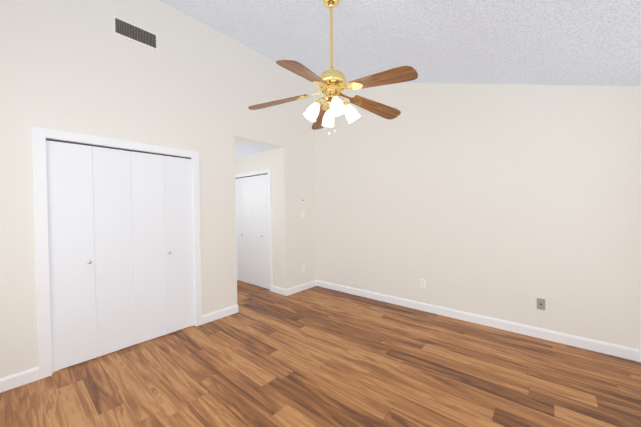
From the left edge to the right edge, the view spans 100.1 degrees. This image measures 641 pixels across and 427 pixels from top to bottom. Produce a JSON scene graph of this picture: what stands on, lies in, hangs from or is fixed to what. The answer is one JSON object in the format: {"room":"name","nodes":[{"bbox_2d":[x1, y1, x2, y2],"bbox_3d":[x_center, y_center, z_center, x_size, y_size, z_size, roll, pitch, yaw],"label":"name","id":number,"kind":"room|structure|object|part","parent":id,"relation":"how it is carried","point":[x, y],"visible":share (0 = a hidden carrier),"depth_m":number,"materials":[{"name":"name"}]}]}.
{"room":"empty bedroom","nodes":[
{"label":"empty bedroom","id":0,"kind":"room"},
{"bbox_2d":[0,0,315,377],"bbox_3d":[-1.503,-0.512,3.339,0.120,3.743,4.413,0,1,41],"label":"wall","id":1,"kind":"structure","parent":0,"point":[80,67],"depth_m":2.86,"materials":[{"name":"white paint"}]},
{"bbox_2d":[0,367,38,392],"bbox_3d":[-2.562,1.341,2.005,0.015,0.105,0.637,0,1,41],"label":"baseboard","id":2,"kind":"structure","parent":1,"relation":"attached to","point":[30,376],"depth_m":2.16,"materials":[{"name":"white wood"}]},
{"bbox_2d":[32,127,201,378],"bbox_3d":[-1.962,0.322,2.792,0.138,2.110,1.380,0,1,41],"label":"trim","id":3,"kind":"structure","parent":1,"relation":"attached to","point":[40,136],"depth_m":2.28,"materials":[{"name":"white wood"}]},
{"bbox_2d":[46,138,194,373],"bbox_3d":[-1.935,0.359,2.771,0.086,2.027,1.226,0,1,41],"label":"bifold closet door","id":4,"kind":"structure","parent":1,"relation":"in","point":[120,236],"depth_m":2.65,"materials":[{"name":"white wood"}]},
{"bbox_2d":[113,15,157,50],"bbox_3d":[-1.901,-1.857,2.776,0.011,0.178,0.396,0,1,41],"label":"air vent","id":5,"kind":"object","parent":1,"relation":"in","point":[123,28],"visible":1,"depth_m":2.76,"materials":[{"name":"white metal"}]},
{"bbox_2d":[202,304,237,323],"bbox_3d":[-1.312,1.303,3.483,0.045,0.105,0.474,0,1,41],"label":"baseboard","id":6,"kind":"structure","parent":1,"relation":"attached to","point":[209,317],"depth_m":3.46,"materials":[{"name":"white wood"}]},
{"bbox_2d":[284,280,315,295],"bbox_3d":[-0.324,1.273,4.610,0.015,0.105,0.714,0,1,41],"label":"baseboard","id":7,"kind":"structure","parent":1,"relation":"attached to","point":[289,291],"depth_m":4.56,"materials":[{"name":"white wood"}]},
{"bbox_2d":[235,148,280,287],"bbox_3d":[-1.643,0.127,5.341,2.700,2.407,0.120,0,1,41],"label":"wall","id":8,"kind":"structure","parent":0,"point":[269,159],"depth_m":4.51,"materials":[{"name":"white paint"}]},
{"bbox_2d":[235,173,269,288],"bbox_3d":[-1.267,0.317,4.966,1.056,2.027,0.086,0,1,41],"label":"bifold door","id":9,"kind":"structure","parent":8,"relation":"in","point":[252,228],"depth_m":4.95,"materials":[{"name":"white wood"}]},
{"bbox_2d":[235,169,271,291],"bbox_3d":[-1.245,0.284,4.991,1.180,2.093,0.138,0,1,41],"label":"trim","id":10,"kind":"structure","parent":8,"relation":"attached to","point":[264,171],"depth_m":4.58,"materials":[{"name":"white wood"}]},
{"bbox_2d":[272,285,283,294],"bbox_3d":[-0.703,1.280,4.473,0.320,0.105,0.015,0,1,41],"label":"baseboard","id":11,"kind":"structure","parent":8,"relation":"attached to","point":[275,289],"depth_m":4.47,"materials":[{"name":"white wood"}]},
{"bbox_2d":[0,281,640,426],"bbox_3d":[-0.966,1.410,2.928,7.034,0.100,4.573,0,1,41],"label":"floor","id":12,"kind":"structure","parent":0,"point":[316,356],"depth_m":2.21,"materials":[{"name":"brown wood"}]},
{"bbox_2d":[160,0,640,157],"bbox_3d":[-1.006,-1.775,2.879,6.874,1.517,4.413,0,1,41],"label":"ceiling","id":13,"kind":"structure","parent":0,"point":[562,42],"depth_m":2.39,"materials":[{"name":"white paint"}]},
{"bbox_2d":[248,0,417,134],"bbox_3d":[0.117,-1.185,2.104,1.302,1.124,1.337,0,1,41],"label":"fan","id":14,"kind":"object","parent":13,"relation":"hanging from","point":[331,83],"visible":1,"depth_m":2.09,"materials":[{"name":"brown wood"}]},
{"bbox_3d":[-0.350,-0.914,2.209,0.504,0.038,0.153,-9,0,8],"label":"blade","id":15,"kind":"part","parent":14,"relation":"part of","materials":[{"name":"brown wood"}]},
{"bbox_3d":[-0.103,-0.910,1.744,0.153,0.038,0.504,0,9,26],"label":"blade","id":16,"kind":"part","parent":14,"relation":"part of","materials":[{"name":"brown wood"}]},
{"bbox_3d":[-0.055,-0.814,2.123,0.116,0.130,0.116,30,-4,-8],"label":"lamp shade","id":17,"kind":"part","parent":14,"relation":"part of","materials":[{"name":"white glass"}]},
{"bbox_3d":[0.015,-0.924,2.587,0.153,0.038,0.504,-1,-8,-10],"label":"blade","id":18,"kind":"part","parent":14,"relation":"part of","materials":[{"name":"brown wood"}]},
{"bbox_3d":[0.070,-0.818,2.297,0.116,0.130,0.116,-1,31,-9],"label":"lamp shade","id":19,"kind":"part","parent":14,"relation":"part of","materials":[{"name":"white glass"}]},
{"bbox_3d":[0.119,-0.814,1.998,0.116,0.130,0.116,-1,-29,-9],"label":"lamp shade","id":20,"kind":"part","parent":14,"relation":"part of","materials":[{"name":"white glass"}]},
{"bbox_3d":[0.244,-0.818,2.172,0.116,0.130,0.116,-31,5,-8],"label":"lamp shade","id":21,"kind":"part","parent":14,"relation":"part of","materials":[{"name":"white glass"}]},
{"bbox_3d":[0.488,-0.927,2.357,0.504,0.038,0.153,8,-3,-28],"label":"blade","id":22,"kind":"part","parent":14,"relation":"part of","materials":[{"name":"brown wood"}]},
{"bbox_3d":[0.415,-0.918,1.836,0.504,0.038,0.153,12,9,43],"label":"blade","id":23,"kind":"part","parent":14,"relation":"part of","materials":[{"name":"brown wood"}]},
{"bbox_2d":[314,82,640,349],"bbox_3d":[1.478,-0.534,3.608,4.053,3.704,0.120,0,1,41],"label":"wall","id":24,"kind":"structure","parent":0,"point":[510,202],"depth_m":3.09,"materials":[{"name":"white paint"}]},
{"bbox_2d":[420,279,425,288],"bbox_3d":[1.388,0.955,3.639,0.070,0.115,0.008,0,1,41],"label":"electrical outlet","id":25,"kind":"object","parent":24,"relation":"attached to","point":[422,283],"visible":1,"depth_m":3.64,"materials":[{"name":"white plastic"}]},
{"bbox_2d":[316,280,640,361],"bbox_3d":[1.398,1.267,3.634,3.900,0.105,0.015,0,1,41],"label":"baseboard","id":26,"kind":"structure","parent":24,"relation":"attached to","point":[629,353],"depth_m":3.03,"materials":[{"name":"white wood"}]},
{"bbox_2d":[537,298,544,309],"bbox_3d":[2.324,0.957,2.830,0.070,0.115,0.017,0,1,41],"label":"electrical outlet","id":27,"kind":"object","parent":24,"relation":"attached to","point":[540,304],"visible":1,"depth_m":2.83,"materials":[{"name":"grey plastic"}]}
]}

